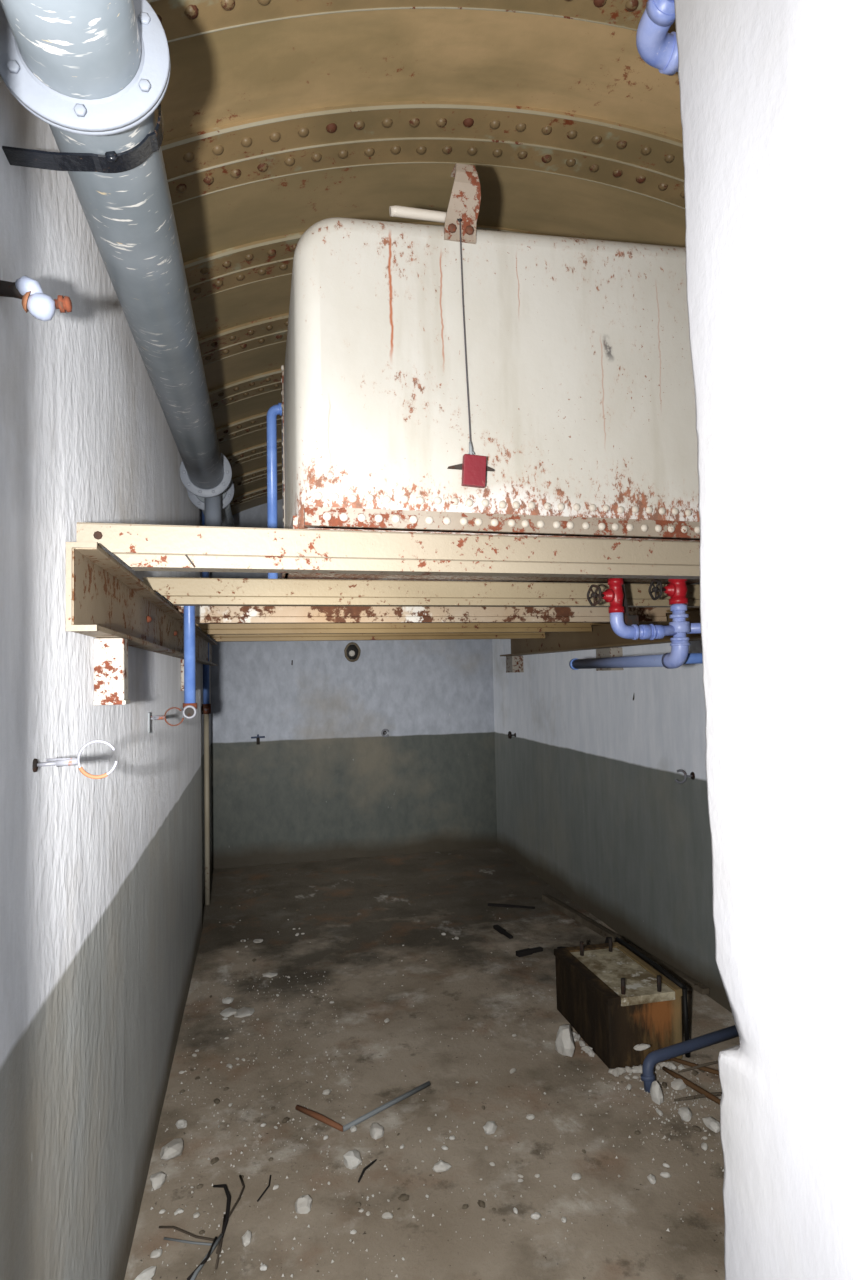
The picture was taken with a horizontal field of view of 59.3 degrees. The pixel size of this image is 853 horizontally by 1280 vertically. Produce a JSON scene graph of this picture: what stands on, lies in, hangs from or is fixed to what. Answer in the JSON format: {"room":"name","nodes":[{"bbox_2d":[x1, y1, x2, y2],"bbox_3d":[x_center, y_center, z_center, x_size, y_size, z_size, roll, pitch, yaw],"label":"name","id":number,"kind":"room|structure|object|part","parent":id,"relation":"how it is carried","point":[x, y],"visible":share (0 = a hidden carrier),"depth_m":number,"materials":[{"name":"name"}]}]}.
{"room":"underground bunker","nodes":[
{"label":"underground bunker","id":0,"kind":"room"},
{"bbox_2d":[0,76,211,1279],"bbox_3d":[-1.262,0.311,3.385,0.250,3.040,6.579,-1,-3,-13],"label":"wall","id":1,"kind":"structure","parent":0,"point":[101,879],"depth_m":1.55,"materials":[{"name":"white paint"}]},
{"bbox_2d":[0,276,71,320],"bbox_3d":[-0.582,-0.501,1.098,0.113,0.065,0.042,-1,-3,-13],"label":"bracket","id":2,"kind":"object","parent":1,"relation":"attached to","point":[41,306],"visible":1,"depth_m":1.09,"materials":[{"name":"ceramic"}]},
{"bbox_3d":[-0.565,-0.488,1.099,0.038,0.039,0.038,-1,-3,-13],"label":"knob","id":3,"kind":"part","parent":2,"relation":"part of","materials":[{"name":"white ceramic"}]},
{"bbox_2d":[32,740,117,778],"bbox_3d":[-0.599,0.204,1.272,0.142,0.066,0.024,-1,-3,-13],"label":"hanger","id":4,"kind":"object","parent":1,"relation":"attached to","point":[59,762],"visible":0.99,"depth_m":1.27,"materials":[{"name":"metal"}]},
{"bbox_3d":[-0.629,0.207,1.265,0.079,0.014,0.012,-1,-3,-13],"label":"stem","id":5,"kind":"part","parent":4,"relation":"part of","materials":[{"name":"silver metal"}]},
{"bbox_2d":[2,103,163,172],"bbox_3d":[-0.534,-0.828,1.177,0.228,0.175,0.043,-1,-3,-13],"label":"strap","id":6,"kind":"object","parent":1,"relation":"attached to","point":[111,162],"visible":0.76,"depth_m":1.17,"materials":[{"name":"black paint"}]},
{"bbox_2d":[93,638,129,704],"bbox_3d":[-0.734,0.073,1.751,0.070,0.154,0.068,-1,-3,-13],"label":"wall bracket","id":7,"kind":"object","parent":1,"relation":"attached to","point":[110,654],"visible":1,"depth_m":1.72,"materials":[{"name":"white metal"}]},
{"bbox_3d":[-0.732,0.145,1.747,0.070,0.010,0.068,-1,-3,-13],"label":"sole plate","id":8,"kind":"part","parent":7,"relation":"part of","materials":[{"name":"white metal"}]},
{"bbox_2d":[66,542,217,665],"bbox_3d":[-1.167,0.004,3.654,0.057,0.176,4.467,-1,-3,-13],"label":"beam","id":9,"kind":"structure","parent":7,"relation":"on","point":[104,599],"depth_m":1.89,"materials":[{"name":"paint"}]},
{"bbox_2d":[202,630,544,641],"bbox_3d":[-0.234,-0.043,5.032,2.442,0.089,0.059,0,-3,-16],"label":"crossbeam","id":10,"kind":"object","parent":9,"relation":"on","point":[526,635],"visible":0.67,"depth_m":4.97,"materials":[{"name":"beige paint"}]},
{"bbox_2d":[76,522,699,578],"bbox_3d":[0.474,-0.202,1.852,2.449,0.094,0.062,0,-3,-16],"label":"crossbeam","id":11,"kind":"object","parent":9,"relation":"on","point":[143,547],"visible":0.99,"depth_m":1.67,"materials":[{"name":"beige paint"}]},
{"bbox_2d":[280,163,699,583],"bbox_3d":[0.342,-0.656,2.326,1.543,0.858,1.106,-1,-3,-13],"label":"water tank","id":12,"kind":"object","parent":11,"relation":"on","point":[581,391],"visible":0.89,"depth_m":1.75,"materials":[{"name":"metal"}]},
{"bbox_2d":[267,403,281,578],"bbox_3d":[-0.500,-0.488,2.519,0.070,0.627,0.042,-1,-3,-13],"label":"pipe","id":13,"kind":"object","parent":12,"relation":"attached to","point":[275,410],"visible":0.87,"depth_m":2.51,"materials":[{"name":"blue paint"}]},
{"bbox_2d":[389,205,446,222],"bbox_3d":[0.008,-0.999,1.765,0.193,0.025,0.024,-1,-3,-14],"label":"rod","id":14,"kind":"object","parent":12,"relation":"on","point":[394,211],"visible":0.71,"depth_m":1.75,"materials":[{"name":"paint"}]},
{"bbox_3d":[0.080,-1.016,1.752,0.085,0.180,0.065,-1,-3,-13],"label":"pulley arm","id":15,"kind":"part","parent":12,"relation":"part of","materials":[{"name":"paint"}]},
{"bbox_2d":[447,218,494,487],"bbox_3d":[0.099,-0.661,1.716,0.111,0.633,0.030,-1,-3,-13],"label":"indicator","id":16,"kind":"object","parent":12,"relation":"hanging from","point":[473,467],"visible":1,"depth_m":1.69,"materials":[{"name":"metal"}]},
{"bbox_2d":[569,604,702,669],"bbox_3d":[0.777,0.006,2.786,0.591,0.205,0.860,-1,-3,-13],"label":"drain pipe assembly","id":17,"kind":"object","parent":12,"relation":"attached to","point":[679,655],"visible":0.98,"depth_m":2.37,"materials":[{"name":"blue paint"}]},
{"bbox_2d":[587,578,623,613],"bbox_3d":[0.561,-0.138,2.324,0.121,0.107,0.066,0,-3,-20],"label":"valve","id":18,"kind":"object","parent":17,"relation":"attached to","point":[614,595],"visible":1,"depth_m":2.32,"materials":[{"name":"red paint"}]},
{"bbox_2d":[648,579,687,604],"bbox_3d":[0.771,-0.160,2.380,0.126,0.092,0.071,-1,-3,-13],"label":"valve","id":19,"kind":"object","parent":17,"relation":"attached to","point":[676,589],"visible":0.98,"depth_m":2.37,"materials":[{"name":"red paint"}]},
{"bbox_2d":[622,579,638,625],"bbox_3d":[0.644,-0.112,2.407,0.058,0.186,0.040,-1,-3,-13],"label":"hanger","id":20,"kind":"object","parent":11,"relation":"attached to","point":[629,620],"visible":0.37,"depth_m":2.39,"materials":[{"name":"metal"}]},
{"bbox_2d":[195,623,606,634],"bbox_3d":[-0.068,-0.082,4.291,2.442,0.089,0.059,0,-3,-16],"label":"crossbeam","id":21,"kind":"object","parent":9,"relation":"on","point":[298,628],"visible":0.68,"depth_m":4.22,"materials":[{"name":"beige paint"}]},
{"bbox_2d":[143,577,699,607],"bbox_3d":[0.296,-0.162,2.663,2.442,0.089,0.059,0,-3,-16],"label":"crossbeam","id":22,"kind":"object","parent":9,"relation":"on","point":[179,591],"visible":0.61,"depth_m":2.52,"materials":[{"name":"beige paint"}]},
{"bbox_2d":[172,603,671,623],"bbox_3d":[0.119,-0.122,3.453,2.442,0.089,0.059,0,-3,-16],"label":"crossbeam","id":23,"kind":"object","parent":9,"relation":"on","point":[203,614],"visible":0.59,"depth_m":3.37,"materials":[{"name":"paint"}]},
{"bbox_2d":[0,0,233,526],"bbox_3d":[-1.062,-0.703,3.632,0.250,0.623,5.880,-1,-3,-13],"label":"pipe","id":24,"kind":"object","parent":1,"relation":"attached to","point":[97,72],"visible":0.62,"depth_m":1.23,"materials":[{"name":"metal"}]},
{"bbox_2d":[148,712,150,732],"bbox_3d":[-0.947,0.282,2.557,0.010,0.070,0.025,-1,-3,-13],"label":"clip","id":25,"kind":"object","parent":1,"relation":"attached to","point":[149,713],"visible":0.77,"depth_m":2.55,"materials":[{"name":"grey metal"}]},
{"bbox_2d":[151,707,183,725],"bbox_3d":[-0.901,0.265,2.586,0.124,0.065,0.024,-1,-3,-13],"label":"hanger","id":26,"kind":"object","parent":1,"relation":"attached to","point":[164,716],"visible":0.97,"depth_m":2.58,"materials":[{"name":"metal"}]},
{"bbox_3d":[-0.932,0.269,2.579,0.062,0.014,0.012,-1,-3,-13],"label":"stem","id":27,"kind":"part","parent":26,"relation":"part of","materials":[{"name":"silver metal"}]},
{"bbox_2d":[163,597,196,718],"bbox_3d":[-0.914,0.046,2.783,0.145,0.491,0.063,-2,-3,18],"label":"pipe","id":28,"kind":"object","parent":1,"relation":"attached to","point":[189,711],"visible":0.65,"depth_m":2.76,"materials":[{"name":"blue metal"}]},
{"bbox_2d":[185,708,193,716],"bbox_3d":[-0.870,0.264,2.754,0.036,0.036,0.030,-1,-3,-13],"label":"socket","id":29,"kind":"object","parent":28,"relation":"attached to","point":[189,712],"depth_m":2.74,"materials":[{"name":"metal"}]},
{"bbox_2d":[181,659,196,690],"bbox_3d":[-1.163,0.170,3.671,0.070,0.154,0.088,-1,-3,-13],"label":"wall bracket","id":30,"kind":"object","parent":1,"relation":"attached to","point":[182,660],"visible":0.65,"depth_m":3.63,"materials":[{"name":"beige metal"}]},
{"bbox_2d":[202,511,210,904],"bbox_3d":[-1.583,0.379,5.386,0.062,3.000,0.076,-1,-3,-13],"label":"riser pipe","id":31,"kind":"object","parent":1,"relation":"attached to","point":[206,706],"visible":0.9,"depth_m":5.35,"materials":[{"name":"metal"}]},
{"bbox_2d":[210,499,496,868],"bbox_3d":[-0.626,0.309,6.799,2.891,3.329,0.200,-1,-3,-13],"label":"wall","id":32,"kind":"structure","parent":0,"point":[323,781],"depth_m":6.65,"materials":[{"name":"grey paint"}]},
{"bbox_2d":[251,734,264,744],"bbox_3d":[-1.450,0.854,6.455,0.115,0.085,0.079,-1,-3,-13],"label":"tap","id":33,"kind":"object","parent":32,"relation":"attached to","point":[257,737],"visible":1,"depth_m":6.42,"materials":[{"name":"metal"}]},
{"bbox_2d":[344,642,360,661],"bbox_3d":[-0.660,0.107,6.691,0.148,0.178,0.029,-1,-3,-13],"label":"hole","id":34,"kind":"object","parent":32,"relation":"attached to","point":[352,650],"depth_m":6.69,"materials":[{"name":"black paint"}]},
{"bbox_2d":[381,729,388,736],"bbox_3d":[-0.372,0.830,6.702,0.072,0.075,0.068,-1,-3,-13],"label":"ring hook","id":35,"kind":"object","parent":32,"relation":"attached to","point":[383,732],"visible":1,"depth_m":6.67,"materials":[{"name":"metal"}]},
{"bbox_2d":[147,0,685,514],"bbox_3d":[0.073,-1.237,3.607,3.208,0.601,6.879,-1,-3,-13],"label":"ceiling","id":36,"kind":"structure","parent":0,"point":[281,118],"depth_m":2.20,"materials":[{"name":"paint"}]},
{"bbox_2d":[124,847,739,1279],"bbox_3d":[0.189,1.756,3.354,3.000,0.019,7.429,-1,-3,-13],"label":"floor","id":37,"kind":"structure","parent":0,"point":[412,899],"depth_m":2.82,"materials":[{"name":"brown concrete"}]},
{"bbox_2d":[134,1266,155,1279],"bbox_3d":[-0.753,1.700,2.003,0.070,0.020,0.034,1,-3,-39],"label":"chunk","id":38,"kind":"object","parent":37,"relation":"on","point":[147,1274],"visible":1,"depth_m":2.00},
{"bbox_2d":[150,1249,161,1257],"bbox_3d":[-0.752,1.707,2.088,0.033,0.012,0.028,0,-3,-25],"label":"chip","id":39,"kind":"object","parent":37,"relation":"on","point":[155,1253],"visible":1,"depth_m":2.08,"materials":[{"name":"white stone"}]},
{"bbox_2d":[150,1171,165,1189],"bbox_3d":[-0.855,1.717,2.389,0.048,0.026,0.065,-1,-3,-13],"label":"chunk","id":40,"kind":"object","parent":37,"relation":"on","point":[157,1180],"visible":1,"depth_m":2.38,"materials":[{"name":"white stone"}]},
{"bbox_2d":[160,1138,182,1159],"bbox_3d":[-0.855,1.716,2.532,0.064,0.041,0.097,-2,-3,21],"label":"chunk","id":41,"kind":"object","parent":37,"relation":"on","point":[174,1148],"visible":1,"depth_m":2.51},
{"bbox_2d":[176,1208,183,1213],"bbox_3d":[-0.743,1.716,2.257,0.020,0.008,0.020,-4,-4,44],"label":"chip","id":42,"kind":"object","parent":37,"relation":"on","point":[179,1210],"visible":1,"depth_m":2.25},
{"bbox_2d":[175,1119,186,1128],"bbox_3d":[-0.880,1.733,2.691,0.044,0.022,0.035,-3,-3,40],"label":"chunk","id":43,"kind":"object","parent":37,"relation":"on","point":[181,1123],"visible":1,"depth_m":2.68,"materials":[{"name":"white stone"}]},
{"bbox_2d":[193,1212,199,1217],"bbox_3d":[-0.686,1.715,2.237,0.018,0.007,0.022,-2,-3,17],"label":"chip","id":44,"kind":"object","parent":37,"relation":"on","point":[196,1214],"visible":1,"depth_m":2.23,"materials":[{"name":"white stone"}]},
{"bbox_2d":[210,1157,218,1164],"bbox_3d":[-0.702,1.723,2.486,0.022,0.013,0.034,-3,-3,32],"label":"chip","id":45,"kind":"object","parent":37,"relation":"on","point":[216,1159],"visible":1,"depth_m":2.48,"materials":[{"name":"stone"}]},
{"bbox_2d":[159,1175,270,1279],"bbox_3d":[-0.654,1.700,2.184,0.243,0.024,0.488,-2,-3,13],"label":"bundle","id":46,"kind":"object","parent":37,"relation":"on","point":[216,1241],"visible":1,"depth_m":2.13,"materials":[{"name":"rubber"},{"name":"plastic"},{"name":"metal"}]},
{"bbox_2d":[222,997,233,1003],"bbox_3d":[-0.985,1.786,3.720,0.057,0.015,0.060,-1,-3,-13],"label":"chunk","id":47,"kind":"object","parent":37,"relation":"on","point":[228,1000],"visible":1,"depth_m":3.71,"materials":[{"name":"white stone"}]},
{"bbox_2d":[220,1007,236,1016],"bbox_3d":[-0.945,1.778,3.590,0.071,0.016,0.086,-3,-3,35],"label":"chunk","id":48,"kind":"object","parent":37,"relation":"on","point":[227,1012],"visible":1,"depth_m":3.57,"materials":[{"name":"white stone"}]},
{"bbox_2d":[234,1007,253,1017],"bbox_3d":[-0.870,1.777,3.582,0.096,0.015,0.101,-1,-3,-13],"label":"chunk","id":49,"kind":"object","parent":37,"relation":"on","point":[244,1011],"visible":1,"depth_m":3.57,"materials":[{"name":"white stone"}]},
{"bbox_2d":[241,1230,251,1246],"bbox_3d":[-0.513,1.702,2.137,0.029,0.018,0.046,-1,-3,-13],"label":"chunk","id":50,"kind":"object","parent":37,"relation":"on","point":[246,1238],"visible":1,"depth_m":2.13,"materials":[{"name":"white stone"}]},
{"bbox_2d":[253,939,262,942],"bbox_3d":[-1.024,1.824,4.550,0.062,0.016,0.063,-2,-3,25],"label":"chunk","id":51,"kind":"object","parent":37,"relation":"on","point":[255,940],"visible":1,"depth_m":4.54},
{"bbox_2d":[260,1264,266,1270],"bbox_3d":[-0.442,1.700,2.033,0.020,0.008,0.018,-1,-3,-7],"label":"chip","id":52,"kind":"object","parent":37,"relation":"on","point":[263,1267],"visible":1,"depth_m":2.03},
{"bbox_2d":[262,972,277,977],"bbox_3d":[-0.844,1.796,4.029,0.082,0.017,0.056,-2,-3,15],"label":"chunk","id":53,"kind":"object","parent":37,"relation":"on","point":[268,974],"visible":1,"depth_m":4.02,"materials":[{"name":"white stone"}]},
{"bbox_2d":[282,1117,289,1122],"bbox_3d":[-0.509,1.730,2.705,0.020,0.011,0.035,-2,-3,19],"label":"chip","id":54,"kind":"object","parent":37,"relation":"on","point":[285,1119],"visible":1,"depth_m":2.70,"materials":[{"name":"stone"}]},
{"bbox_2d":[295,1195,311,1213],"bbox_3d":[-0.371,1.698,2.263,0.052,0.033,0.056,-1,-3,-13],"label":"chunk","id":55,"kind":"object","parent":37,"relation":"on","point":[303,1204],"visible":1,"depth_m":2.25,"materials":[{"name":"white stone"}]},
{"bbox_2d":[322,1089,329,1094],"bbox_3d":[-0.385,1.736,2.881,0.024,0.012,0.031,-3,-3,34],"label":"chip","id":56,"kind":"object","parent":37,"relation":"on","point":[325,1092],"visible":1,"depth_m":2.88,"materials":[{"name":"white stone"}]},
{"bbox_2d":[343,1150,361,1168],"bbox_3d":[-0.243,1.701,2.467,0.064,0.040,0.060,-3,-3,38],"label":"chunk","id":57,"kind":"object","parent":37,"relation":"on","point":[352,1160],"visible":1,"depth_m":2.45,"materials":[{"name":"white stone"}]},
{"bbox_2d":[350,1126,356,1131],"bbox_3d":[-0.257,1.723,2.646,0.024,0.010,0.033,-1,-3,-1],"label":"chip","id":58,"kind":"object","parent":37,"relation":"on","point":[353,1128],"visible":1,"depth_m":2.64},
{"bbox_2d":[295,1081,429,1131],"bbox_3d":[-0.210,1.722,2.757,0.521,0.021,0.201,0,-3,-16],"label":"rod","id":59,"kind":"object","parent":37,"relation":"on","point":[315,1115],"visible":1,"depth_m":2.72,"materials":[{"name":"grey metal"}]},
{"bbox_3d":[-0.386,1.723,2.707,0.234,0.021,0.021,-3,-3,37],"label":"rusty arm","id":60,"kind":"part","parent":59,"relation":"part of"},
{"bbox_3d":[-0.141,1.721,2.776,0.415,0.019,0.018,1,-4,-43],"label":"grey arm","id":61,"kind":"part","parent":59,"relation":"part of"},
{"bbox_2d":[358,1159,376,1182],"bbox_3d":[-0.195,1.706,2.414,0.018,0.009,0.115,-2,-3,25],"label":"stick","id":62,"kind":"object","parent":37,"relation":"on","point":[372,1162],"visible":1,"depth_m":2.42,"materials":[{"name":"brown wood"}]},
{"bbox_2d":[370,1123,383,1139],"bbox_3d":[-0.174,1.713,2.625,0.048,0.027,0.069,-1,-3,-13],"label":"chunk","id":63,"kind":"object","parent":37,"relation":"on","point":[376,1131],"visible":1,"depth_m":2.61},
{"bbox_2d":[382,1212,392,1218],"bbox_3d":[-0.116,1.700,2.217,0.033,0.010,0.022,-1,-3,1],"label":"chip","id":64,"kind":"object","parent":37,"relation":"on","point":[387,1215],"visible":1,"depth_m":2.21,"materials":[{"name":"white stone"}]},
{"bbox_2d":[398,1194,408,1200],"bbox_3d":[-0.068,1.702,2.293,0.034,0.011,0.025,1,-3,-39],"label":"chip","id":65,"kind":"object","parent":37,"relation":"on","point":[403,1197],"visible":1,"depth_m":2.29,"materials":[{"name":"stone"}]},
{"bbox_2d":[141,873,723,1279],"bbox_3d":[-0.112,1.790,4.146,2.264,0.007,4.312,-1,-3,-13],"label":"grit","id":66,"kind":"object","parent":37,"relation":"on","point":[260,1136],"visible":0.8,"depth_m":2.67,"materials":[{"name":"gravel"}]},
{"bbox_2d":[432,1160,450,1171],"bbox_3d":[0.050,1.701,2.428,0.062,0.023,0.035,-2,-3,10],"label":"chunk","id":67,"kind":"object","parent":37,"relation":"on","point":[441,1166],"visible":1,"depth_m":2.42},
{"bbox_2d":[477,1200,484,1207],"bbox_3d":[0.165,1.695,2.258,0.019,0.013,0.034,0,-3,-31],"label":"chip","id":68,"kind":"object","parent":37,"relation":"on","point":[480,1203],"visible":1,"depth_m":2.25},
{"bbox_2d":[483,1121,496,1133],"bbox_3d":[0.223,1.706,2.631,0.058,0.026,0.047,0,-3,-29],"label":"chunk","id":69,"kind":"object","parent":37,"relation":"on","point":[490,1127],"visible":1,"depth_m":2.62,"materials":[{"name":"white stone"}]},
{"bbox_2d":[493,925,512,938],"bbox_3d":[0.468,1.783,4.580,0.032,0.024,0.222,0,-3,-20],"label":"wood offcut","id":70,"kind":"object","parent":37,"relation":"on","point":[498,928],"visible":1,"depth_m":4.58,"materials":[{"name":"brown wood"}]},
{"bbox_2d":[488,903,534,908],"bbox_3d":[0.576,1.812,5.106,0.322,0.016,0.023,-2,-3,17],"label":"wood offcut","id":71,"kind":"object","parent":37,"relation":"on","point":[489,904],"visible":1,"depth_m":5.10,"materials":[{"name":"brown wood"}]},
{"bbox_2d":[516,947,542,956],"bbox_3d":[0.584,1.764,4.248,0.165,0.027,0.038,0,-3,-27],"label":"wood offcut","id":72,"kind":"object","parent":37,"relation":"on","point":[529,951],"visible":1,"depth_m":4.23,"materials":[{"name":"brown wood"}]},
{"bbox_2d":[526,1114,534,1119],"bbox_3d":[0.372,1.711,2.693,0.030,0.012,0.024,0,-3,-32],"label":"chip","id":73,"kind":"object","parent":37,"relation":"on","point":[529,1116],"visible":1,"depth_m":2.69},
{"bbox_2d":[530,1212,540,1219],"bbox_3d":[0.321,1.690,2.204,0.030,0.012,0.022,1,-3,-40],"label":"chip","id":74,"kind":"object","parent":37,"relation":"on","point":[536,1215],"visible":1,"depth_m":2.20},
{"bbox_2d":[555,1025,574,1056],"bbox_3d":[0.586,1.683,3.164,0.078,0.110,0.100,-1,-3,-13],"label":"chunk","id":75,"kind":"object","parent":37,"relation":"on","point":[564,1043],"visible":1,"depth_m":3.14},
{"bbox_2d":[571,1173,580,1179],"bbox_3d":[0.475,1.694,2.372,0.034,0.012,0.024,0,-3,-25],"label":"chip","id":76,"kind":"object","parent":37,"relation":"on","point":[575,1176],"visible":1,"depth_m":2.37,"materials":[{"name":"white stone"}]},
{"bbox_2d":[554,937,681,1076],"bbox_3d":[0.819,1.573,3.292,0.383,0.345,0.648,-1,-3,-13],"label":"concrete plinth","id":77,"kind":"object","parent":37,"relation":"on","point":[614,1000],"visible":0.94,"depth_m":3.12,"materials":[{"name":"concrete"}]},
{"bbox_2d":[542,895,709,994],"bbox_3d":[1.085,1.744,4.412,0.056,0.056,1.707,0,-3,-18],"label":"batten","id":78,"kind":"object","parent":37,"relation":"on","point":[601,930],"visible":0.81,"depth_m":4.39,"materials":[{"name":"brown wood"}]},
{"bbox_2d":[647,1174,655,1183],"bbox_3d":[0.706,1.688,2.351,0.025,0.015,0.031,-1,-3,-13],"label":"chunk","id":79,"kind":"object","parent":37,"relation":"on","point":[651,1178],"visible":1,"depth_m":2.34,"materials":[{"name":"white stone"}]},
{"bbox_2d":[615,937,689,1057],"bbox_3d":[1.006,1.581,3.373,0.025,0.288,0.608,-1,-3,-13],"label":"cable","id":80,"kind":"object","parent":37,"relation":"on","point":[655,965],"visible":1,"depth_m":3.15,"materials":[{"name":"black rubber"}]},
{"bbox_2d":[650,1081,662,1104],"bbox_3d":[0.858,1.679,2.794,0.042,0.071,0.061,-1,-3,-13],"label":"chunk","id":81,"kind":"object","parent":37,"relation":"on","point":[655,1090],"visible":1,"depth_m":2.78,"materials":[{"name":"white stone"}]},
{"bbox_2d":[660,1172,670,1177],"bbox_3d":[0.754,1.688,2.370,0.031,0.012,0.019,-1,-3,-9],"label":"chip","id":82,"kind":"object","parent":37,"relation":"on","point":[663,1174],"visible":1,"depth_m":2.37,"materials":[{"name":"white stone"}]},
{"bbox_2d":[671,1078,685,1089],"bbox_3d":[0.974,1.702,2.883,0.082,0.026,0.044,1,-4,-45],"label":"chunk","id":83,"kind":"object","parent":37,"relation":"on","point":[677,1084],"visible":0.97,"depth_m":2.86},
{"bbox_2d":[678,1107,691,1121],"bbox_3d":[0.928,1.692,2.686,0.056,0.029,0.061,-1,-3,-13],"label":"chunk","id":84,"kind":"object","parent":37,"relation":"on","point":[685,1113],"visible":1,"depth_m":2.67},
{"bbox_2d":[640,1025,738,1092],"bbox_3d":[1.085,1.644,2.971,0.572,0.150,0.061,0,-3,-24],"label":"pipe","id":85,"kind":"object","parent":37,"relation":"on","point":[654,1057],"visible":0.92,"depth_m":2.92,"materials":[{"name":"blue metal"}]},
{"bbox_2d":[634,1044,649,1050],"bbox_3d":[0.838,1.582,2.918,0.070,0.015,0.027,-1,-3,-13],"label":"chunk","id":86,"kind":"object","parent":85,"relation":"on","point":[639,1047],"visible":1,"depth_m":2.91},
{"bbox_2d":[662,1066,720,1104],"bbox_3d":[1.031,1.691,2.812,0.020,0.022,0.377,0,-3,-29],"label":"stick","id":87,"kind":"object","parent":37,"relation":"on","point":[688,1083],"visible":0.66,"depth_m":2.83,"materials":[{"name":"brown wood"}]},
{"bbox_2d":[668,1058,718,1074],"bbox_3d":[1.119,1.688,2.938,0.392,0.021,0.019,-3,-3,40],"label":"stick","id":88,"kind":"object","parent":37,"relation":"on","point":[713,1071],"visible":0.42,"depth_m":2.98,"materials":[{"name":"brown wood"}]},
{"bbox_2d":[678,1061,717,1072],"bbox_3d":[1.088,1.675,2.952,0.221,0.026,0.012,-1,-3,-13],"label":"stick","id":89,"kind":"object","parent":88,"relation":"on","point":[713,1062],"visible":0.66,"depth_m":2.94,"materials":[{"name":"brown wood"}]},
{"bbox_2d":[692,1126,701,1131],"bbox_3d":[0.939,1.696,2.605,0.036,0.011,0.018,-3,-3,33],"label":"chip","id":90,"kind":"object","parent":37,"relation":"on","point":[696,1128],"visible":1,"depth_m":2.60,"materials":[{"name":"brown stone"}]},
{"bbox_2d":[674,1092,721,1101],"bbox_3d":[1.062,1.696,2.795,0.301,0.012,0.019,-1,-3,-9],"label":"stick","id":91,"kind":"object","parent":37,"relation":"on","point":[713,1093],"visible":0.51,"depth_m":2.78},
{"bbox_2d":[701,1142,707,1149],"bbox_3d":[0.929,1.691,2.508,0.020,0.012,0.036,-2,-3,10],"label":"chip","id":92,"kind":"object","parent":37,"relation":"on","point":[704,1146],"visible":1,"depth_m":2.50,"materials":[{"name":"white stone"}]},
{"bbox_2d":[702,1117,719,1132],"bbox_3d":[1.000,1.689,2.623,0.048,0.026,0.069,-1,-3,-13],"label":"chunk","id":93,"kind":"object","parent":37,"relation":"on","point":[711,1123],"visible":0.94,"depth_m":2.61,"materials":[{"name":"white stone"}]},
{"bbox_2d":[492,582,731,1012],"bbox_3d":[1.417,0.283,3.985,0.250,3.040,6.579,-1,-3,-13],"label":"wall","id":94,"kind":"structure","parent":0,"point":[590,801],"depth_m":4.58,"materials":[{"name":"grey paint"}]},
{"bbox_2d":[508,731,515,738],"bbox_3d":[0.733,0.807,6.381,0.068,0.062,0.067,-1,-3,-13],"label":"ring hook","id":95,"kind":"object","parent":94,"relation":"attached to","point":[510,735],"visible":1,"depth_m":6.38,"materials":[{"name":"metal"}]},
{"bbox_2d":[506,656,523,672],"bbox_3d":[0.733,0.202,6.242,0.096,0.137,0.178,-1,-3,-13],"label":"wall bracket","id":96,"kind":"object","parent":94,"relation":"attached to","point":[513,663],"visible":0.99,"depth_m":6.17,"materials":[{"name":"beige metal"}]},
{"bbox_2d":[500,607,700,655],"bbox_3d":[1.168,-0.052,4.136,0.112,0.158,4.550,-1,-3,-13],"label":"beam","id":97,"kind":"structure","parent":94,"relation":"attached to","point":[601,636],"depth_m":4.83,"materials":[{"name":"brown paint"}]},
{"bbox_2d":[596,647,623,670],"bbox_3d":[1.114,0.117,4.572,0.081,0.137,0.208,-1,-3,-13],"label":"wall bracket","id":98,"kind":"object","parent":94,"relation":"attached to","point":[613,651],"visible":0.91,"depth_m":4.49,"materials":[{"name":"beige metal"}]},
{"bbox_3d":[1.115,0.181,4.570,0.081,0.010,0.208,-1,-3,-13],"label":"sole plate","id":99,"kind":"part","parent":98,"relation":"part of","materials":[{"name":"beige metal"}]},
{"bbox_2d":[675,769,694,783],"bbox_3d":[1.296,0.684,3.764,0.111,0.071,0.040,-1,-3,-13],"label":"ring hook","id":100,"kind":"object","parent":94,"relation":"attached to","point":[692,775],"visible":1,"depth_m":3.76,"materials":[{"name":"metal"}]},
{"bbox_2d":[674,0,852,1279],"bbox_3d":[1.280,-0.008,0.945,1.889,3.350,0.383,-1,-3,-13],"label":"wall","id":101,"kind":"structure","parent":0,"point":[766,86],"depth_m":0.76,"materials":[{"name":"white paint"}]},
{"bbox_2d":[636,0,677,75],"bbox_3d":[0.621,-1.293,1.381,0.281,0.106,0.578,-1,-3,-13],"label":"pipe bend","id":102,"kind":"object","parent":101,"relation":"attached to","point":[657,47],"visible":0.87,"depth_m":1.56,"materials":[{"name":"blue paint"}]}
]}

